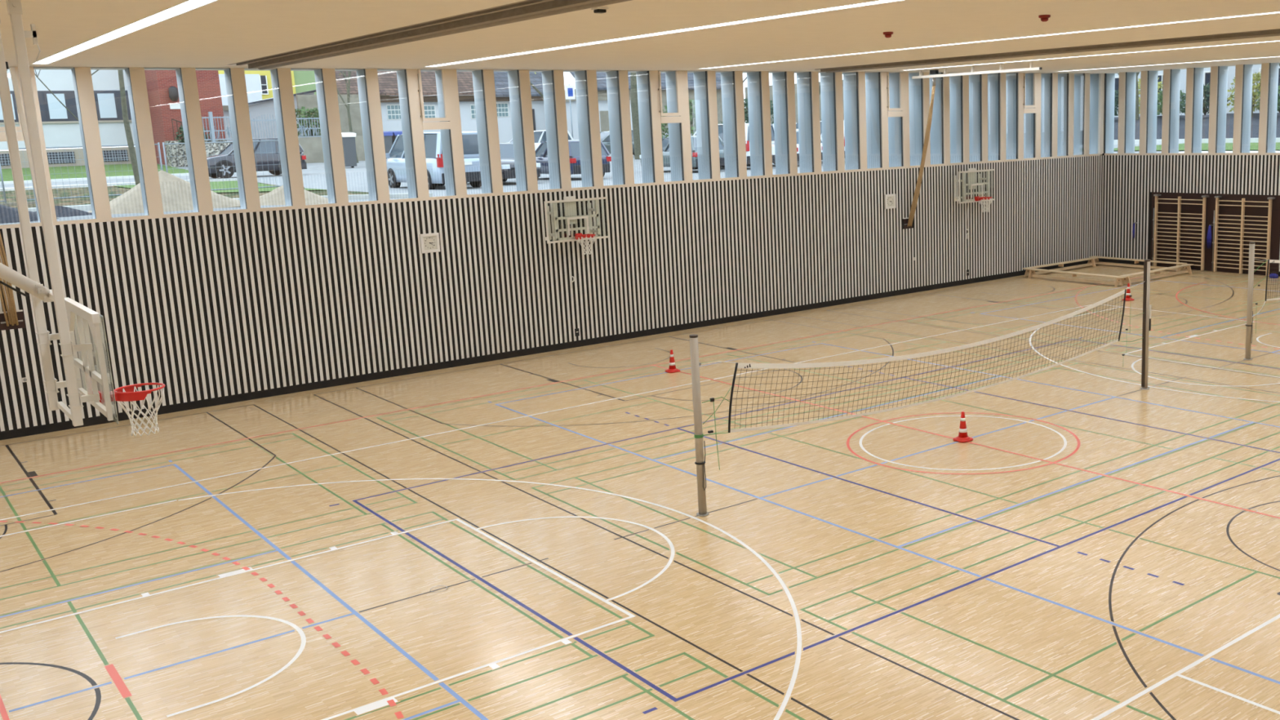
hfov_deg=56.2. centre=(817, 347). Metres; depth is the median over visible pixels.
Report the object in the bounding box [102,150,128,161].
window grille
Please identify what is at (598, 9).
ceiling sensor
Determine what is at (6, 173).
lawn
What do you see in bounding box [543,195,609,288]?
basketball hoop
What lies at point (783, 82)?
window
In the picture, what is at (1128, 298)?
traffic cone
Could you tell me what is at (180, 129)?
shrub
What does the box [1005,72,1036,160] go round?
window
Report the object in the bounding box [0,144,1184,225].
ground
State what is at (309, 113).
shrub
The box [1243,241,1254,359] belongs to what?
post
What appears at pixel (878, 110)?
window
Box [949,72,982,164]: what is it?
window
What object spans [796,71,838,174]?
window
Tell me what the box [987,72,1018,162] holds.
window
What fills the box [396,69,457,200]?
window
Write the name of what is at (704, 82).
window
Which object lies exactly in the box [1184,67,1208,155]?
window
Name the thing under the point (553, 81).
window
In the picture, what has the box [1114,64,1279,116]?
villa
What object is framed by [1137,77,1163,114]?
shrub
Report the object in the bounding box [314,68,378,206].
window
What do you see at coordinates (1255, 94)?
shrub
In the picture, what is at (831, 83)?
window
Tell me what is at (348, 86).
tree
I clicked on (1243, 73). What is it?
window
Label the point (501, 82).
building
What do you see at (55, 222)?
window
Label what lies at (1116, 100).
shrub
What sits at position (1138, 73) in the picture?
tree
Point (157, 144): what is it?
fence
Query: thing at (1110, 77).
window
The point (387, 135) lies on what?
bin
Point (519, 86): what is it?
window
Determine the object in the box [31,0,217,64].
ceiling light
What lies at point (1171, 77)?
window
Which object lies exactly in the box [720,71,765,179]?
window
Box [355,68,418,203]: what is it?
window
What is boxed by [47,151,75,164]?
window grille
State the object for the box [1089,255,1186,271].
bench
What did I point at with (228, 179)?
kerb
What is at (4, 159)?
window grille
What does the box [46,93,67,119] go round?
blind
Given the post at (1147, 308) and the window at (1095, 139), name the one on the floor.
the post at (1147, 308)
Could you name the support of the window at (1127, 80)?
in the wall at (1131, 182)
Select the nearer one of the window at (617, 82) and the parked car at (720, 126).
the window at (617, 82)
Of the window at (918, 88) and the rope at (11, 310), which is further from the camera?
the window at (918, 88)
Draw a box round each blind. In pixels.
[0,93,15,119]
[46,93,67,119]
[97,93,116,118]
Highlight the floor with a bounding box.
[0,264,1279,719]
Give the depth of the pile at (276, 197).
29.30 m
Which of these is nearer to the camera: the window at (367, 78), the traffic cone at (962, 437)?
the traffic cone at (962, 437)
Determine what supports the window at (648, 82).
in the wall at (207, 307)
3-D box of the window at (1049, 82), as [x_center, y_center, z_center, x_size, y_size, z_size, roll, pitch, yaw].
[8.503,-8.447,42.762,0.958,4.140,0.850,-11,14,-39]
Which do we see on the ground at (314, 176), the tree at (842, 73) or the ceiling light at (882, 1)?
the tree at (842, 73)
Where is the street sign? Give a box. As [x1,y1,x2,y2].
[564,84,575,137]
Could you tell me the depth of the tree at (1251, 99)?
60.67 m
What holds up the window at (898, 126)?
in the wall at (207, 307)
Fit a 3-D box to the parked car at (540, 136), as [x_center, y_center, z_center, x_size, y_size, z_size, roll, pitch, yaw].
[-15.288,-10.816,63.129,4.210,1.636,2.260,-11,14,-39]
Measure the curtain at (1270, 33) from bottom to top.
0.286 m
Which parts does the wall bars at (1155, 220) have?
lock rail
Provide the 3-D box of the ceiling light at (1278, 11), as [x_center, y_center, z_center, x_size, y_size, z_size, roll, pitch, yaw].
[5.377,-5.883,21.398,0.266,0.158,26.160,-11,14,-39]
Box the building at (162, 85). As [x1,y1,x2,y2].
[144,70,226,167]
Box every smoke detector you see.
[883,31,893,37]
[1038,14,1050,22]
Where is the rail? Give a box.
[911,62,1041,79]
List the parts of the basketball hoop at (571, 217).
wall arm, panel, steel frame, wall arm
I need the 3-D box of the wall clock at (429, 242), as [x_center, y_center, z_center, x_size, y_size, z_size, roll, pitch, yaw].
[-9.176,-2.477,27.846,0.450,0.450,0.050,-11,14,-39]
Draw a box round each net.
[693,281,1144,469]
[1252,258,1279,330]
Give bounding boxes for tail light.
[435,154,443,167]
[569,158,576,163]
[605,156,611,161]
[692,152,697,156]
[745,140,749,151]
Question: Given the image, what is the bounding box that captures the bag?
[1269,272,1278,278]
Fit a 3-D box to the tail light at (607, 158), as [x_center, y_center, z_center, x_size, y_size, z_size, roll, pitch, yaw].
[-8.095,-7.276,45.379,0.200,0.180,0.175,-11,14,-39]
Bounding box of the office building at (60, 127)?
[0,69,136,168]
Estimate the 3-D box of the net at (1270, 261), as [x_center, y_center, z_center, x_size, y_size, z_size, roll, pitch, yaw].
[13.545,-1.855,29.546,10.146,1.734,0.091,-11,14,-39]
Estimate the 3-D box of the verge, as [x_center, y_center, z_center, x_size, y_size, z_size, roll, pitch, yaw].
[-31.921,-2.797,28.407,38.800,0.224,18.500,-11,14,-39]
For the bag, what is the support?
on the floor
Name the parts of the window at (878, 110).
opener rod, frame, opening sash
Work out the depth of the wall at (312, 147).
66.26 m
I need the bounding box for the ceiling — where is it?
[0,0,1279,73]
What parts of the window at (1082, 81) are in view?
frame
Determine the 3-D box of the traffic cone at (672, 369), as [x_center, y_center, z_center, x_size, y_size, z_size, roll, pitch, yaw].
[-3.372,0.298,27.220,0.289,0.510,0.289,-11,14,-39]
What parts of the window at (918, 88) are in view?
frame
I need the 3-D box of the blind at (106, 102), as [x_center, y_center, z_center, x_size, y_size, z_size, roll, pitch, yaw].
[-39.053,-13.298,64.682,0.800,1.320,0.030,-11,14,-39]
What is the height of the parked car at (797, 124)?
1.956 m
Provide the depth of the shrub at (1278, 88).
59.92 m
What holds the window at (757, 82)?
in the wall at (207, 307)
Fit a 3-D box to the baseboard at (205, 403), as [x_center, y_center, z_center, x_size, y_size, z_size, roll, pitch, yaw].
[-6.253,-0.103,30.820,45.300,0.150,0.055,-11,14,-39]
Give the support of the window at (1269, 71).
in the wall at (1131, 182)
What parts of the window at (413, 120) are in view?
opener rod, opening sash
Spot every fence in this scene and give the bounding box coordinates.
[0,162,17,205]
[18,142,163,204]
[162,140,304,190]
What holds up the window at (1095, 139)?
in the wall at (207, 307)
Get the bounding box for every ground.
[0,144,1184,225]
[1178,149,1279,153]
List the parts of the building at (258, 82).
frame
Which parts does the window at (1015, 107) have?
frame, opening sash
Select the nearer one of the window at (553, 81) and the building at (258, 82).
the window at (553, 81)
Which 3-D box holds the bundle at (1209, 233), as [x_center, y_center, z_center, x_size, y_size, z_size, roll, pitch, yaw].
[13.787,-3.901,41.356,0.190,0.834,0.200,-11,14,-39]
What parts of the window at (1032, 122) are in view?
frame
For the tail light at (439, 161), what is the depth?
39.53 m
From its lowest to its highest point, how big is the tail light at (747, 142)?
0.440 m
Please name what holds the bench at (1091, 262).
on the floor
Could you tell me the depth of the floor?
16.42 m
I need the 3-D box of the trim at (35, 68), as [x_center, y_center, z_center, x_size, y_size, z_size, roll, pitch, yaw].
[2.359,-5.556,19.806,46.200,0.300,28.150,-11,14,-39]
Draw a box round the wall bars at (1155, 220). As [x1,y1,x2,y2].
[1151,194,1208,271]
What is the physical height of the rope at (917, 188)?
4.627 m
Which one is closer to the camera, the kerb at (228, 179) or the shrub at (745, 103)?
the kerb at (228, 179)
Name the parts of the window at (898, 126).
frame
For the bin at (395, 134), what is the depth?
63.07 m
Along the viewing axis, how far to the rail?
34.68 m
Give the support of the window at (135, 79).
in the wall at (207, 307)
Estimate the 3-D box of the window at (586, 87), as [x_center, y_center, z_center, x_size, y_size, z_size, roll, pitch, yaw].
[-5.748,-5.746,30.880,0.958,4.140,0.850,-11,14,-39]
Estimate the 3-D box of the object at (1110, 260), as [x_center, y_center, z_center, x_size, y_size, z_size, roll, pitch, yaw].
[19.733,-1.701,34.911,0.055,0.150,27.140,-11,14,-39]
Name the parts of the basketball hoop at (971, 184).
wall arm, panel, steel frame, wall arm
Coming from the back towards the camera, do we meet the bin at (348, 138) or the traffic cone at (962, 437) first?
the bin at (348, 138)
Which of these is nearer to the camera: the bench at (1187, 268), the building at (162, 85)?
the bench at (1187, 268)
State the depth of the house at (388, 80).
75.84 m
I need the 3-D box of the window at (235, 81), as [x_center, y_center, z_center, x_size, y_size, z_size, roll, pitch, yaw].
[-12.160,-4.531,25.532,0.958,4.140,0.850,-11,14,-39]
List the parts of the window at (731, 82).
frame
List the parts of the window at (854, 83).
frame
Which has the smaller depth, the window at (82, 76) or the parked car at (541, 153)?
the window at (82, 76)
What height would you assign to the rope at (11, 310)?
4.864 m
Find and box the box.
[574,328,579,336]
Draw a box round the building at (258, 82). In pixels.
[217,70,385,105]
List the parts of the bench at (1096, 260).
seat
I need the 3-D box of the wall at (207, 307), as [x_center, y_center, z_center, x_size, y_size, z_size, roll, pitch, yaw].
[-6.383,-2.024,30.500,45.450,4.050,0.200,-11,14,-39]
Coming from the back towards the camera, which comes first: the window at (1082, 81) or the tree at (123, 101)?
the window at (1082, 81)
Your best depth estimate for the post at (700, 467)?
16.82 m
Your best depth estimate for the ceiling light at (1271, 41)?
30.48 m
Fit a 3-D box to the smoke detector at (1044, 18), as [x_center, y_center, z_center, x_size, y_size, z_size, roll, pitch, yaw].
[3.496,-5.079,18.156,0.180,0.095,0.180,-11,14,-39]
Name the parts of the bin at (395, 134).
lid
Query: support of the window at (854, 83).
in the wall at (207, 307)
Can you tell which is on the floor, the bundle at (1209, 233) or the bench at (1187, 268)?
the bench at (1187, 268)
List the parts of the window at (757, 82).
frame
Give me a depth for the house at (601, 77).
99.76 m
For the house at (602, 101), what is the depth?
80.12 m
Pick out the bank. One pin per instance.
(1255, 121)
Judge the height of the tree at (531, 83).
11.754 m
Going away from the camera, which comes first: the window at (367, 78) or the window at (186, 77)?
the window at (186, 77)
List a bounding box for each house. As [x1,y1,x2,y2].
[222,89,315,141]
[334,71,476,132]
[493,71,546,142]
[564,71,722,135]
[565,97,632,139]
[744,81,844,123]
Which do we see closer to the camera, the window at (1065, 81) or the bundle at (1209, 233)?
the bundle at (1209, 233)
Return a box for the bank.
[1114,112,1279,139]
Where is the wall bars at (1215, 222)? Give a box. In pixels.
[1211,195,1275,275]
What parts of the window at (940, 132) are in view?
frame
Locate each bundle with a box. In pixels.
[1132,222,1137,238]
[1206,224,1213,248]
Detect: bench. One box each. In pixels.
[1022,257,1097,276]
[1025,267,1126,287]
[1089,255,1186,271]
[1120,263,1193,285]
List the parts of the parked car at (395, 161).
number plate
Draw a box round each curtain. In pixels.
[229,0,631,70]
[817,28,1279,72]
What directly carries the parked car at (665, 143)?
on the ground at (314, 176)
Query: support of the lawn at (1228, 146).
on the ground at (1276, 150)
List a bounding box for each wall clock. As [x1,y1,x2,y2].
[419,232,439,253]
[884,193,895,208]
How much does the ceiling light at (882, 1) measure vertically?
0.158 m
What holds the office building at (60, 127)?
on the ground at (314, 176)
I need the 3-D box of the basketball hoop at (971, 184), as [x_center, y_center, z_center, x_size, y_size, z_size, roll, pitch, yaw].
[5.367,-4.808,39.367,1.850,2.370,1.062,-11,14,-39]
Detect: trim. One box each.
[8,62,1279,74]
[1102,73,1106,155]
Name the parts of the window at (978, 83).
frame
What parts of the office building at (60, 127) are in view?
window sill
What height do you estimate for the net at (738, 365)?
1.656 m
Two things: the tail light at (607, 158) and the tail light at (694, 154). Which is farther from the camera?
the tail light at (694, 154)
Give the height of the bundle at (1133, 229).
0.586 m
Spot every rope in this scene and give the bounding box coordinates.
[0,232,18,326]
[906,77,935,226]
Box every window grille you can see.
[0,155,9,165]
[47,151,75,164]
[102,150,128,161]
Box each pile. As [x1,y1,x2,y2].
[0,204,58,223]
[34,205,92,217]
[87,169,240,213]
[259,185,328,205]
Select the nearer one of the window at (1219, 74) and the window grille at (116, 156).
the window at (1219, 74)
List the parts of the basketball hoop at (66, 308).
post, post, board arm, board arm, board arm, board frame, board arm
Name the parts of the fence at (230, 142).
post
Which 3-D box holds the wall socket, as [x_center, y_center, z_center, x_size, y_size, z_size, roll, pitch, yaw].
[-15.454,0.625,22.944,0.090,0.090,0.014,-11,14,-39]
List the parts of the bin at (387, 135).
lid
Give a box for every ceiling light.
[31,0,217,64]
[426,0,902,66]
[704,11,1279,69]
[908,40,1279,70]
[1057,56,1279,71]
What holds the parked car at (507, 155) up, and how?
on the ground at (314, 176)
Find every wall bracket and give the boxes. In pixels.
[0,309,25,330]
[903,217,912,229]
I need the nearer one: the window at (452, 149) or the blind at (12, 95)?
the window at (452, 149)
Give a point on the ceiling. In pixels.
(220, 33)
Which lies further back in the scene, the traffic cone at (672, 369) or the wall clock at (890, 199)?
the wall clock at (890, 199)
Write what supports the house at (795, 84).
on the ground at (314, 176)
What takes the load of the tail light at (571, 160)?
attached to the parked car at (541, 153)
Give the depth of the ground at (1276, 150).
47.33 m
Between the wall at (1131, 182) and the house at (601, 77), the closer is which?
the wall at (1131, 182)
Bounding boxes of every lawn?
[0,164,188,181]
[1113,142,1279,150]
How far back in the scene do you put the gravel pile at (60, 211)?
25.90 m
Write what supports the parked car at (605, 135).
on the ground at (314, 176)
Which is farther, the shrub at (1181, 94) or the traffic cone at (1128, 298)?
the shrub at (1181, 94)
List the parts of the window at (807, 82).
frame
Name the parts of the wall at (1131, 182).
recess panel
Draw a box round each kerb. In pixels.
[0,170,268,184]
[0,177,237,191]
[27,192,432,212]
[1114,137,1279,144]
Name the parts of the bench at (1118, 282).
seat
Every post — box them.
[688,333,709,516]
[1140,259,1151,389]
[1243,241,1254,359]
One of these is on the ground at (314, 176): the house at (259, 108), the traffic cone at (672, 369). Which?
the house at (259, 108)
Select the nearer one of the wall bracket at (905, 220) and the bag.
the wall bracket at (905, 220)
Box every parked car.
[206,137,306,178]
[385,131,481,189]
[466,142,540,183]
[508,129,573,150]
[535,139,611,176]
[600,129,634,155]
[639,135,724,168]
[692,123,775,168]
[746,128,822,166]
[795,120,866,158]
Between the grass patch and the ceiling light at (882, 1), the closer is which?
the ceiling light at (882, 1)
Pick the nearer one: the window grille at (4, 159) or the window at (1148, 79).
the window at (1148, 79)
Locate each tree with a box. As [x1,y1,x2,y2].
[34,69,98,120]
[117,70,140,185]
[337,71,359,163]
[529,71,543,98]
[630,72,640,159]
[818,73,843,120]
[1117,71,1139,119]
[1251,98,1253,115]
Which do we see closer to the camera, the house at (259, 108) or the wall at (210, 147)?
the wall at (210, 147)
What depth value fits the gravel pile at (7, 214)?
24.44 m
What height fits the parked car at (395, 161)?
1.956 m
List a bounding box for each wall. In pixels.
[0,155,1103,432]
[204,142,230,156]
[295,94,362,136]
[297,135,364,163]
[1102,155,1279,275]
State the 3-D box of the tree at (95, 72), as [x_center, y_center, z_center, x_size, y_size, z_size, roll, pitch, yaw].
[-17.467,-7.154,28.365,4.288,7.714,6.081,-1,11,4]
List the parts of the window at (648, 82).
opener rod, opening sash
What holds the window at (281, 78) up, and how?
in the wall at (207, 307)
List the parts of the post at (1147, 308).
slide rail, winch handle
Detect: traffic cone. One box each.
[665,349,679,373]
[953,411,973,442]
[1122,283,1133,301]
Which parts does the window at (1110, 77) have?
frame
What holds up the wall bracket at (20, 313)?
attached to the wall at (207, 307)
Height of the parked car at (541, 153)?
1.507 m
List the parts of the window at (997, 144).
frame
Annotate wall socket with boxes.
[22,377,27,382]
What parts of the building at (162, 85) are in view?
name plate, stair railing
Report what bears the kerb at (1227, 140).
on the ground at (314, 176)
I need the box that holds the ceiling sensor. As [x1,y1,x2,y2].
[591,6,608,13]
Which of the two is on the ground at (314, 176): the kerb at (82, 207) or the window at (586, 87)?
the kerb at (82, 207)
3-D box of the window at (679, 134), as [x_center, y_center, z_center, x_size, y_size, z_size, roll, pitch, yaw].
[-3.610,-6.151,32.662,0.958,4.140,0.850,-11,14,-39]
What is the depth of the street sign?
64.19 m
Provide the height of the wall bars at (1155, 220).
2.640 m
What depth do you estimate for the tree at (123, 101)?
29.66 m
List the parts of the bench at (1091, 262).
seat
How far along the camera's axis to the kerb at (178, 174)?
53.72 m
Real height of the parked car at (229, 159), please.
1.636 m
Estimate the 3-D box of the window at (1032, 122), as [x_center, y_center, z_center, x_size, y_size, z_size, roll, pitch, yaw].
[7.790,-8.311,42.168,0.958,4.140,0.850,-11,14,-39]
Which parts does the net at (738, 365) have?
hanging cord, brace cord, cord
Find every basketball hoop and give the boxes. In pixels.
[0,0,164,435]
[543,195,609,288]
[953,168,995,239]
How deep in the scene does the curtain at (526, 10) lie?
16.86 m
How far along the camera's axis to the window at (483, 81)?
28.68 m
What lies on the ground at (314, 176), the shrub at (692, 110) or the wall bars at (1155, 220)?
the shrub at (692, 110)
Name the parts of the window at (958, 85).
frame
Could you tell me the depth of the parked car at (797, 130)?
52.05 m
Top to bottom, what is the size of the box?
0.200 m
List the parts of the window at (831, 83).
frame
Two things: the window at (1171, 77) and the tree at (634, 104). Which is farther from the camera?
the tree at (634, 104)
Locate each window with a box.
[0,66,41,228]
[17,66,97,225]
[71,66,149,222]
[124,67,199,218]
[175,67,248,215]
[223,67,293,212]
[270,68,337,208]
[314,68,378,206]
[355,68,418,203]
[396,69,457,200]
[435,69,493,198]
[471,69,528,195]
[507,69,562,193]
[541,70,595,191]
[574,70,626,189]
[605,70,656,186]
[635,70,684,185]
[665,71,712,182]
[693,71,739,181]
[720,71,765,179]
[746,71,791,177]
[772,71,814,176]
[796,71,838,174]
[820,71,861,173]
[843,71,883,171]
[865,71,904,169]
[888,71,924,168]
[908,71,944,167]
[928,72,964,165]
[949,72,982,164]
[968,73,1000,163]
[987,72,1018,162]
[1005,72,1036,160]
[1023,72,1053,159]
[1040,72,1068,158]
[1057,73,1084,157]
[1073,73,1100,156]
[1088,73,1104,154]
[1100,73,1117,155]
[1117,71,1138,155]
[1138,71,1161,155]
[1161,69,1184,155]
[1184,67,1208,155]
[1208,66,1232,155]
[1232,64,1257,155]
[1257,62,1279,155]
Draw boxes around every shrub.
[174,124,208,142]
[294,106,320,136]
[660,99,719,137]
[719,94,773,124]
[1114,88,1118,115]
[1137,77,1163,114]
[1156,89,1186,115]
[1182,83,1230,115]
[1226,72,1261,111]
[1255,84,1279,113]
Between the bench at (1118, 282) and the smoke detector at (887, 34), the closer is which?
the smoke detector at (887, 34)
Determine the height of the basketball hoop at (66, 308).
4.482 m
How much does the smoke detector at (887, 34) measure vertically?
0.095 m
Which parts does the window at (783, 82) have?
frame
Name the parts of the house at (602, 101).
door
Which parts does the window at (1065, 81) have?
frame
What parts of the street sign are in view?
blue panel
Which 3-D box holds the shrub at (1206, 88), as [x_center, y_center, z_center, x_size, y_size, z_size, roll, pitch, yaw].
[20.799,-13.369,63.298,2.700,1.745,2.428,-11,14,-39]
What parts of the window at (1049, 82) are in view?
frame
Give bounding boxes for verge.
[0,182,368,208]
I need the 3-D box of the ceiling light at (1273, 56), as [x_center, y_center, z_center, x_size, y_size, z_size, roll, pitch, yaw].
[16.778,-8.043,30.904,0.266,0.158,26.160,-11,14,-39]
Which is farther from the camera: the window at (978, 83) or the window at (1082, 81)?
the window at (1082, 81)
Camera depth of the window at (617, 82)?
31.07 m
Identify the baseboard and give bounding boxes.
[0,257,1102,439]
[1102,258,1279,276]
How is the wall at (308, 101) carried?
on the ground at (314, 176)
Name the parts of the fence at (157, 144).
post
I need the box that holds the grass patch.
[112,180,324,192]
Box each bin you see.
[341,132,356,167]
[383,131,392,159]
[390,130,402,144]
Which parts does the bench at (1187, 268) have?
seat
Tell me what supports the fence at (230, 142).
on the verge
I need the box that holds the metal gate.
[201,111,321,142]
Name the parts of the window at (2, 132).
opening sash, frame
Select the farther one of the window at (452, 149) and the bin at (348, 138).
the bin at (348, 138)
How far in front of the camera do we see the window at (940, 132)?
38.82 m
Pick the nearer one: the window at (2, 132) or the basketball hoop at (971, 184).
the window at (2, 132)
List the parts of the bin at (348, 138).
lid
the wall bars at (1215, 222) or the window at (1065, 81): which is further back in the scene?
the window at (1065, 81)
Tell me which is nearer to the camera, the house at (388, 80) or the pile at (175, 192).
the pile at (175, 192)
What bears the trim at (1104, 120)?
attached to the wall at (207, 307)

